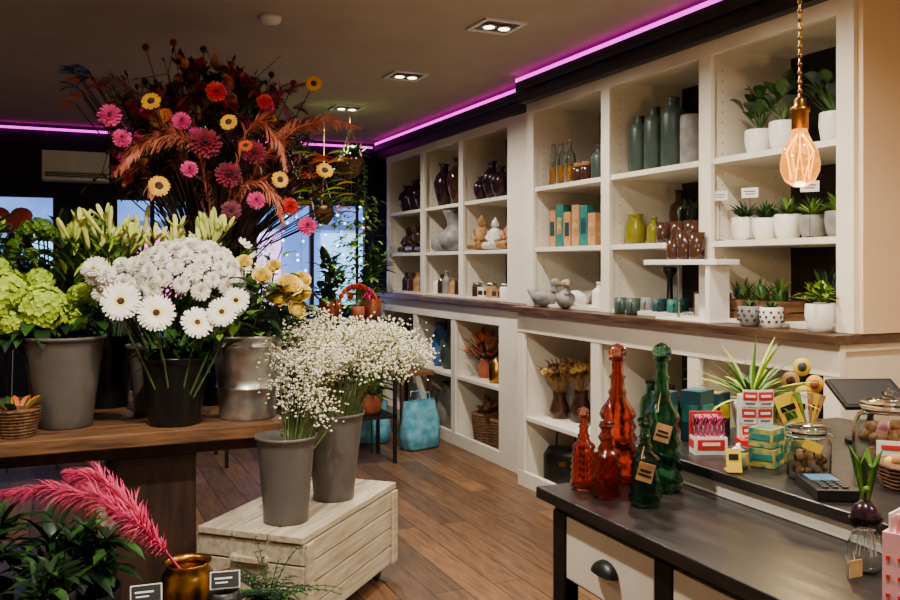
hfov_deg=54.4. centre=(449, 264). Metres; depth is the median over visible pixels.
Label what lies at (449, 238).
vase
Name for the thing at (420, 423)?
tote bag
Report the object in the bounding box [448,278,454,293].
bottle vase
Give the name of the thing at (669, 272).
candle holder
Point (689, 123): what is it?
vase
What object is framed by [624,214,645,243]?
glass vase
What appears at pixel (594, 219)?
box
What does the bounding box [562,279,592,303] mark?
duck figurine
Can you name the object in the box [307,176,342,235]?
hanging planter
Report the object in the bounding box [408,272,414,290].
bottle vase
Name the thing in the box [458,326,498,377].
dried flower arrangement
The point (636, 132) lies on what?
bottle vase
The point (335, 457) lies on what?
pot
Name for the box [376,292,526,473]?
base cabinet
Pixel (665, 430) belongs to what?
glass bottle
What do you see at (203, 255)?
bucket
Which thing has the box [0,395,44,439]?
wicker basket
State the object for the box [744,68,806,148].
plant
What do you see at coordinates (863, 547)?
hyacinth
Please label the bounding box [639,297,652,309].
ceramic mug
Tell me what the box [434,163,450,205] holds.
vase
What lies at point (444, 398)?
floor vase
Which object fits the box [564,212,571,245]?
box
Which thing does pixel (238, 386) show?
bucket
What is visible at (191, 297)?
plant
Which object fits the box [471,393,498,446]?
storage basket
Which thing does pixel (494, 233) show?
figurine
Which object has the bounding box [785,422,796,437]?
soap box
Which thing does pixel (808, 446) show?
glass storage jar
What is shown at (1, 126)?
led strip
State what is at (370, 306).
plant
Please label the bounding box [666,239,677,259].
glass tumbler
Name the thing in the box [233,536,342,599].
potted fern
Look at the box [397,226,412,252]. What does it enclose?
figurine
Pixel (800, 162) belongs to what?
pendant lamp
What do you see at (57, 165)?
air conditioner
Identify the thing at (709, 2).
led strip
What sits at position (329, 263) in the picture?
plant
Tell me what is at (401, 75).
recessed light
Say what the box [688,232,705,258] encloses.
glass tumbler
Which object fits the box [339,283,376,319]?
flowers
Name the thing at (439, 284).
bottle vase
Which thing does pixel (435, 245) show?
vase
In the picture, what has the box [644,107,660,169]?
bottle vase
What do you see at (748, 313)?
flower pot
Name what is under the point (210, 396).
bucket
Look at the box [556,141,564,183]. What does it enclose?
oil bottle
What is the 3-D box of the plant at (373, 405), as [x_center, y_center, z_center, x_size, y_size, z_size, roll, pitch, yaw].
[-0.566,0.897,6.473,0.425,0.404,0.409,0,0,-24]
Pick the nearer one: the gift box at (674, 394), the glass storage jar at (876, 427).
the glass storage jar at (876, 427)
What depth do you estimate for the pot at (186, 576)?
2.64 m
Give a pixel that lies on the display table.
(161, 462)
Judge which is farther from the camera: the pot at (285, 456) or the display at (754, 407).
the pot at (285, 456)
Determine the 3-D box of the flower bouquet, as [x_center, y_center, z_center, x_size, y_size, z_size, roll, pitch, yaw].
[-1.208,-0.222,4.382,1.409,1.745,0.984,0,0,-27]
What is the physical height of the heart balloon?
1.895 m
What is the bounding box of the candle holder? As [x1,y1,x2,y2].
[663,267,676,309]
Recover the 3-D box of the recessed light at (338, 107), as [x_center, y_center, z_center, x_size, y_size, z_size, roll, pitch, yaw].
[-0.833,-1.260,7.052,0.240,0.018,0.240,0,0,-24]
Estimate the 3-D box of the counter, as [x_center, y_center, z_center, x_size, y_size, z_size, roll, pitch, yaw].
[1.359,0.969,1.077,1.200,0.962,3.260,0,0,-24]
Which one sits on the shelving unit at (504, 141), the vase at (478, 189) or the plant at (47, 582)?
the vase at (478, 189)
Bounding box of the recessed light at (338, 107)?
[328,104,365,111]
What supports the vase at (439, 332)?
on the base cabinet at (461, 315)
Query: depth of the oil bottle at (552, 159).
5.71 m
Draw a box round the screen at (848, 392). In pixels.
[824,378,899,444]
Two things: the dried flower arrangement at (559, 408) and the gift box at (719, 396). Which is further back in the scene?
the dried flower arrangement at (559, 408)
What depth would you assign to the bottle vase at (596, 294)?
5.21 m
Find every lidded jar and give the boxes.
[472,282,482,296]
[486,283,496,297]
[500,283,506,301]
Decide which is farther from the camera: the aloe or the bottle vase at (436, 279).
the bottle vase at (436, 279)
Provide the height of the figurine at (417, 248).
0.260 m
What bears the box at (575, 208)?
on the shelving unit at (858, 41)
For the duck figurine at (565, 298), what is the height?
0.186 m
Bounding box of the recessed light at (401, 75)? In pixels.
[383,70,428,81]
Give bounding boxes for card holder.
[715,191,727,240]
[742,187,758,239]
[800,181,818,237]
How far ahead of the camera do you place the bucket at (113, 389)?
3.93 m
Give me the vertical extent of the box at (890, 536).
0.150 m
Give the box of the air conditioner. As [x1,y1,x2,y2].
[42,150,108,183]
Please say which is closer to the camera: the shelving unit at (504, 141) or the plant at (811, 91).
the plant at (811, 91)
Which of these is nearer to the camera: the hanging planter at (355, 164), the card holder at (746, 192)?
the card holder at (746, 192)
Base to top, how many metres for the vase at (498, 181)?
0.240 m
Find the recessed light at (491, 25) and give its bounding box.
[466,17,526,34]
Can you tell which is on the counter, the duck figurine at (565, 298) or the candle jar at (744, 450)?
the candle jar at (744, 450)
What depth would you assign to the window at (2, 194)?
7.92 m
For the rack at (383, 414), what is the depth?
6.39 m
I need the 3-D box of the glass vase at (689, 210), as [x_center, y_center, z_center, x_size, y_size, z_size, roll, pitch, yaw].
[1.283,-0.236,4.688,0.120,0.240,0.120,0,0,-24]
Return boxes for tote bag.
[355,400,390,443]
[398,390,439,450]
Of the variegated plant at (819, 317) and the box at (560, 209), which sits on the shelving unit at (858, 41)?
the box at (560, 209)
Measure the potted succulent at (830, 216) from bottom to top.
0.194 m
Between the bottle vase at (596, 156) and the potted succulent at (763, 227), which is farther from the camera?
the bottle vase at (596, 156)
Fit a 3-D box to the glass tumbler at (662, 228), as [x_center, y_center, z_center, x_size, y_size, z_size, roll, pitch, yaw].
[1.138,-0.171,4.645,0.090,0.110,0.090,0,0,-24]
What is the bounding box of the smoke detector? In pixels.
[259,13,280,24]
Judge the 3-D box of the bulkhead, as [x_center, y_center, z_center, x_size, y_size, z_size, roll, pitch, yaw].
[0.589,-1.143,6.257,0.630,0.145,5.950,0,0,-24]
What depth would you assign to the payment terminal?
1.83 m
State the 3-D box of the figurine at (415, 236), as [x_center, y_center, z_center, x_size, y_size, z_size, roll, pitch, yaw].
[-0.308,-0.266,8.288,0.246,0.300,0.171,0,0,33]
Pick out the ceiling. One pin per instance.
(349, 45)
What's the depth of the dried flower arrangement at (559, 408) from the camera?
5.62 m
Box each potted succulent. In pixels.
[730,200,760,239]
[747,200,779,238]
[767,195,801,238]
[794,195,828,237]
[815,192,835,236]
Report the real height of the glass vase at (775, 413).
0.340 m
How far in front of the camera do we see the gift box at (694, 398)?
2.42 m
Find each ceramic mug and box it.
[614,297,627,313]
[626,298,640,314]
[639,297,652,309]
[652,298,666,311]
[667,299,681,312]
[675,298,688,311]
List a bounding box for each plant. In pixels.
[0,222,37,271]
[0,490,148,599]
[0,496,56,599]
[0,549,98,599]
[41,207,81,296]
[117,237,145,332]
[167,273,192,327]
[306,245,356,319]
[320,370,352,406]
[330,185,387,406]
[344,238,394,318]
[346,361,397,414]
[689,337,826,429]
[730,85,785,152]
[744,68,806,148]
[794,277,837,332]
[802,73,835,111]
[803,68,835,140]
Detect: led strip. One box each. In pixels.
[0,125,372,148]
[375,89,514,144]
[516,0,721,82]
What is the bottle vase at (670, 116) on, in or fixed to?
on the shelving unit at (858, 41)
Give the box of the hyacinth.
[844,445,883,578]
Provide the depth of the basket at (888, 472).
1.90 m
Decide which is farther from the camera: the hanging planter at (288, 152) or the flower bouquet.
the hanging planter at (288, 152)
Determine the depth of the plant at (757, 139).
4.04 m
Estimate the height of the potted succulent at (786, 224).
0.201 m
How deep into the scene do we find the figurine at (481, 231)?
6.94 m
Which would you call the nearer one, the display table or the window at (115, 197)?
the display table
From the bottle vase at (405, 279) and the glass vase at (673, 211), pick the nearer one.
the glass vase at (673, 211)
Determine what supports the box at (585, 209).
on the shelving unit at (858, 41)
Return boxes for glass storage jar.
[785,422,832,480]
[852,388,899,460]
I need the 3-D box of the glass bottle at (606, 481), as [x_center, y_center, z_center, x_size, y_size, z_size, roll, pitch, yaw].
[0.372,0.457,2.076,0.074,0.185,0.078,0,0,-42]
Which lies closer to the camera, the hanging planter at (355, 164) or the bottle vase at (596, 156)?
the bottle vase at (596, 156)
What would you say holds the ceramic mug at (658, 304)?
on the shelving unit at (858, 41)
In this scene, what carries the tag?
on the counter
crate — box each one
[197,476,397,599]
[729,276,805,321]
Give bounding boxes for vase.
[398,186,410,211]
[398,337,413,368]
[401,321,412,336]
[402,272,408,290]
[407,179,419,209]
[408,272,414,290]
[413,273,419,291]
[415,186,419,208]
[431,236,444,251]
[431,322,446,365]
[433,278,438,292]
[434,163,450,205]
[437,274,443,293]
[437,381,450,428]
[438,210,458,250]
[440,329,450,368]
[442,271,450,293]
[447,157,458,203]
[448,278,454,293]
[454,275,458,294]
[473,176,485,199]
[482,161,497,197]
[490,166,506,196]
[591,144,600,177]
[592,282,600,306]
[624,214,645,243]
[629,115,644,171]
[639,380,654,434]
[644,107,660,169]
[647,217,656,242]
[661,97,685,166]
[669,190,683,221]
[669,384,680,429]
[678,198,698,220]
[680,113,698,163]
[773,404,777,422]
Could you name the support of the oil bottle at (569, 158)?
on the shelving unit at (858, 41)
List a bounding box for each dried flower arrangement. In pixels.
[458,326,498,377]
[536,357,575,418]
[560,353,590,422]
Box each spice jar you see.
[573,163,580,180]
[581,161,590,179]
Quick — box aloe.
[809,266,835,323]
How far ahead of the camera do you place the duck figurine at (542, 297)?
5.61 m
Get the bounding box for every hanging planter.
[281,152,303,224]
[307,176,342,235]
[330,128,373,223]
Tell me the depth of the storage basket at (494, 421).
6.57 m
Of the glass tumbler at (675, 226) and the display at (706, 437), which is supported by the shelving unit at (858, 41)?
the glass tumbler at (675, 226)
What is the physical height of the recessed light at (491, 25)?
0.018 m
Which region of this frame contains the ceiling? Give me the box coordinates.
[0,0,707,143]
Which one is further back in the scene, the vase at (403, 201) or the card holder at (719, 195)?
the vase at (403, 201)
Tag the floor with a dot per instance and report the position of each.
(468, 530)
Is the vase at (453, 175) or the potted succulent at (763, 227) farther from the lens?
the vase at (453, 175)
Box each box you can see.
[478,287,485,296]
[491,287,499,297]
[549,210,555,246]
[556,205,570,246]
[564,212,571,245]
[572,204,582,245]
[580,205,595,245]
[588,212,600,245]
[651,390,677,410]
[681,387,713,440]
[714,391,729,434]
[749,424,784,448]
[750,446,783,468]
[784,438,786,461]
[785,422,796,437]
[882,508,899,599]
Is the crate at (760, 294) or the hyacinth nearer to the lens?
the hyacinth
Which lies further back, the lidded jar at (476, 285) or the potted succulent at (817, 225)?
the lidded jar at (476, 285)
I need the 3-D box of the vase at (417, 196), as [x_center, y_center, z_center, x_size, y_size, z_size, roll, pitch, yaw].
[-0.242,-0.621,8.158,0.180,0.220,0.180,0,0,-24]
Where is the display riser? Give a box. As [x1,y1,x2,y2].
[644,259,738,323]
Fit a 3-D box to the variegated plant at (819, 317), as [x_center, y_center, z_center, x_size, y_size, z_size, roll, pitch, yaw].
[1.490,0.157,3.530,0.178,0.229,0.179,0,0,-6]
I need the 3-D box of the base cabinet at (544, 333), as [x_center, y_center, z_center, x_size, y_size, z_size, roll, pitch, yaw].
[1.248,0.861,4.716,0.680,1.178,2.660,0,0,-24]
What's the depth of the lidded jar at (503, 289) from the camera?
6.50 m
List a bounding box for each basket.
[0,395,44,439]
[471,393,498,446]
[489,404,498,449]
[872,453,899,490]
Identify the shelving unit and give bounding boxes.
[386,112,526,303]
[527,0,899,333]
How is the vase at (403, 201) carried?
on the shelving unit at (504, 141)
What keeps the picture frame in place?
on the shelving unit at (858, 41)
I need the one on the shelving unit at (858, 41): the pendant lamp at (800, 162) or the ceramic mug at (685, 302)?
the ceramic mug at (685, 302)
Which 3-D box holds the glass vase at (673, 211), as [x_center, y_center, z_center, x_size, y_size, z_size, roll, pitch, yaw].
[1.272,-0.266,4.859,0.110,0.300,0.110,0,0,-24]
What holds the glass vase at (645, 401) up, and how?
on the base cabinet at (544, 333)
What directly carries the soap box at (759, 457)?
on the counter
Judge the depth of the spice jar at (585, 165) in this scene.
5.36 m
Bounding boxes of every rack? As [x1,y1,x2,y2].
[6,331,228,472]
[303,317,396,463]
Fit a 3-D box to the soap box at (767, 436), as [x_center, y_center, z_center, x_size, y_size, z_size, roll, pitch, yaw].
[0.773,0.417,2.133,0.072,0.046,0.062,0,0,-44]
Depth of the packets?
2.40 m
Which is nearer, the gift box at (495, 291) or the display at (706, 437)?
the display at (706, 437)
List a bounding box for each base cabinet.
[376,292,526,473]
[510,306,899,491]
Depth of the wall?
8.04 m
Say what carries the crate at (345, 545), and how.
on the floor
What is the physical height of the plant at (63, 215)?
0.899 m
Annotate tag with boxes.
[724,448,741,472]
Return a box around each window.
[0,192,57,254]
[0,197,362,304]
[113,195,187,310]
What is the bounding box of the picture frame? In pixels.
[693,292,698,314]
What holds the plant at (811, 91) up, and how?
on the shelving unit at (858, 41)
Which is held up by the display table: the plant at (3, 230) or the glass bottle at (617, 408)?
the plant at (3, 230)
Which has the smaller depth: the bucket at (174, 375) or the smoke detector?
the bucket at (174, 375)
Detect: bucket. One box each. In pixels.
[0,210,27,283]
[0,217,138,398]
[0,256,115,430]
[46,202,236,408]
[80,238,246,415]
[99,281,249,427]
[183,234,295,405]
[207,254,324,420]
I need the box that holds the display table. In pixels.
[0,391,287,599]
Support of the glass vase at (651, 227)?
on the shelving unit at (858, 41)
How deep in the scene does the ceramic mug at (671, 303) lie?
4.57 m
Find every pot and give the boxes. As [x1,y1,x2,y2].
[0,461,232,599]
[130,583,161,599]
[206,570,241,599]
[254,344,348,526]
[256,302,444,502]
[737,298,760,326]
[758,299,784,328]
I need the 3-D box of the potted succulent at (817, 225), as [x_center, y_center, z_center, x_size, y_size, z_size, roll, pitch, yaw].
[1.565,-0.212,3.787,0.148,0.192,0.148,0,0,16]
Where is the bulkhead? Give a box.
[374,0,827,159]
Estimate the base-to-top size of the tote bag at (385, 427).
0.404 m
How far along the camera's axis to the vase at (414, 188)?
8.29 m
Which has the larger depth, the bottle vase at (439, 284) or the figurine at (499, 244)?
the bottle vase at (439, 284)
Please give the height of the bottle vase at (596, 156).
0.200 m
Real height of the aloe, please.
0.275 m
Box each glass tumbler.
[656,222,669,242]
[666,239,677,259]
[670,221,683,238]
[676,231,692,259]
[684,220,698,231]
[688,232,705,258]
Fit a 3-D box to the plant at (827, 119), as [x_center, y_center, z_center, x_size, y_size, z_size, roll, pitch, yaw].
[1.642,-0.674,3.720,0.314,0.326,0.288,0,0,-24]
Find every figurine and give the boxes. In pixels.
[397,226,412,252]
[405,221,419,251]
[414,238,419,251]
[467,215,489,249]
[481,218,502,249]
[495,226,506,248]
[527,278,562,306]
[555,279,574,308]
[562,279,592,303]
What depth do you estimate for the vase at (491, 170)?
6.82 m
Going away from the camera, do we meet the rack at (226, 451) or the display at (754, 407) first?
the display at (754, 407)
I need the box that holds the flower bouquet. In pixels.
[56,39,360,338]
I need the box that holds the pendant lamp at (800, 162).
[780,0,820,186]
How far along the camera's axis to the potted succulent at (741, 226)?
4.13 m
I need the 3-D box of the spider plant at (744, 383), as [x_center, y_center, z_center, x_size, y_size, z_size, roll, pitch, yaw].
[0.871,0.342,2.519,0.404,0.291,0.434,0,0,-24]
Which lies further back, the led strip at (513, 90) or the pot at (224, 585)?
the led strip at (513, 90)
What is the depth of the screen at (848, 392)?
2.40 m
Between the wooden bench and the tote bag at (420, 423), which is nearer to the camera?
the tote bag at (420, 423)
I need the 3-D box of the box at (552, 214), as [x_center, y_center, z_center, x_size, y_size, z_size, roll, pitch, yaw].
[0.698,-0.236,5.729,0.072,0.240,0.072,0,0,-30]
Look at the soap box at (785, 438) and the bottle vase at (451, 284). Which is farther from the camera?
the bottle vase at (451, 284)
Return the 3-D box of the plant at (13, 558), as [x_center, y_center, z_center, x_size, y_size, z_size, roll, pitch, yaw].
[-1.575,1.095,2.889,0.538,0.710,0.504,0,0,-24]
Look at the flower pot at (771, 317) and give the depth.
3.72 m
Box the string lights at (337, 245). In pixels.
[259,205,363,289]
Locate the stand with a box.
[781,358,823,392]
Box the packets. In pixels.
[774,389,825,426]
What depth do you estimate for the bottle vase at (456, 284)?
7.32 m
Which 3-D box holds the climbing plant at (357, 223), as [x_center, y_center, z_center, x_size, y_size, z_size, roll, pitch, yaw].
[-0.880,0.350,8.261,0.569,2.200,0.575,0,0,-24]
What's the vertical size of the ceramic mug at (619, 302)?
0.090 m
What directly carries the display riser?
on the base cabinet at (544, 333)
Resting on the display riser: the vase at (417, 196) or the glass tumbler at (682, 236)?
the glass tumbler at (682, 236)
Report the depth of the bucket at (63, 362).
3.44 m
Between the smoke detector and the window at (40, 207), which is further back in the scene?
the window at (40, 207)
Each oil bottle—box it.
[548,143,556,184]
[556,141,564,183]
[564,139,575,182]
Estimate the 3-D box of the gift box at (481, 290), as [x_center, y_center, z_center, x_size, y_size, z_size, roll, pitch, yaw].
[0.269,0.221,6.863,0.082,0.102,0.072,0,0,-35]
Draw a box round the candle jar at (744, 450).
[728,443,748,469]
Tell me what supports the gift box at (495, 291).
on the shelving unit at (504, 141)
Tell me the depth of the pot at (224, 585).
2.55 m
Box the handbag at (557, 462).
[543,432,575,483]
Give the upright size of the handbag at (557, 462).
0.387 m
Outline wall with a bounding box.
[0,122,386,409]
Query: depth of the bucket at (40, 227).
3.93 m
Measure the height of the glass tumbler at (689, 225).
0.110 m
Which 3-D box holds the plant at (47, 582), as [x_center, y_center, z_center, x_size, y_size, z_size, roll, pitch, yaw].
[-1.187,0.961,2.598,0.276,0.215,0.252,0,0,-24]
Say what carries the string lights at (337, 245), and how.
attached to the wall
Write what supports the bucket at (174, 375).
on the display table
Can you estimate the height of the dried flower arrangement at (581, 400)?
0.440 m
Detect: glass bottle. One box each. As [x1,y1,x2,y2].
[570,407,595,490]
[591,418,622,499]
[597,343,637,486]
[628,415,661,507]
[644,342,682,493]
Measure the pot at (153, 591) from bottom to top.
0.172 m
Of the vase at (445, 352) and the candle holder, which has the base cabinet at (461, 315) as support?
the vase at (445, 352)
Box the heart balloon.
[0,207,32,396]
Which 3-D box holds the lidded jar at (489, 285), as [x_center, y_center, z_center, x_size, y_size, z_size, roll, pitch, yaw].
[0.322,0.204,6.745,0.090,0.135,0.089,0,0,-24]
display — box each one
[689,411,727,454]
[735,390,773,449]
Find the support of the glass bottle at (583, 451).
on the counter
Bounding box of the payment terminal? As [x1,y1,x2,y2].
[795,473,859,501]
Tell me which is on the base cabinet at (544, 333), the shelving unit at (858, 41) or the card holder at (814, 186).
the shelving unit at (858, 41)
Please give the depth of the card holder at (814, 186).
3.69 m
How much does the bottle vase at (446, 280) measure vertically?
0.220 m
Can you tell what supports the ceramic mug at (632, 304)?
on the shelving unit at (858, 41)
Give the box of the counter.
[536,417,899,599]
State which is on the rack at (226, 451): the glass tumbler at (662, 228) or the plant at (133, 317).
the plant at (133, 317)
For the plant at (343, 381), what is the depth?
6.29 m
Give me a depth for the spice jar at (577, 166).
5.44 m
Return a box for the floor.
[0,409,600,599]
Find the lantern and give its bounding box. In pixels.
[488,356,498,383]
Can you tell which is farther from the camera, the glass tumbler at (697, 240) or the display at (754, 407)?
the glass tumbler at (697, 240)
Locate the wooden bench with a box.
[380,364,433,425]
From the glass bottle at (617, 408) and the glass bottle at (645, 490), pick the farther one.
the glass bottle at (617, 408)
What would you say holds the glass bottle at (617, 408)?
on the counter
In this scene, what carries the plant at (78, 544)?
on the floor

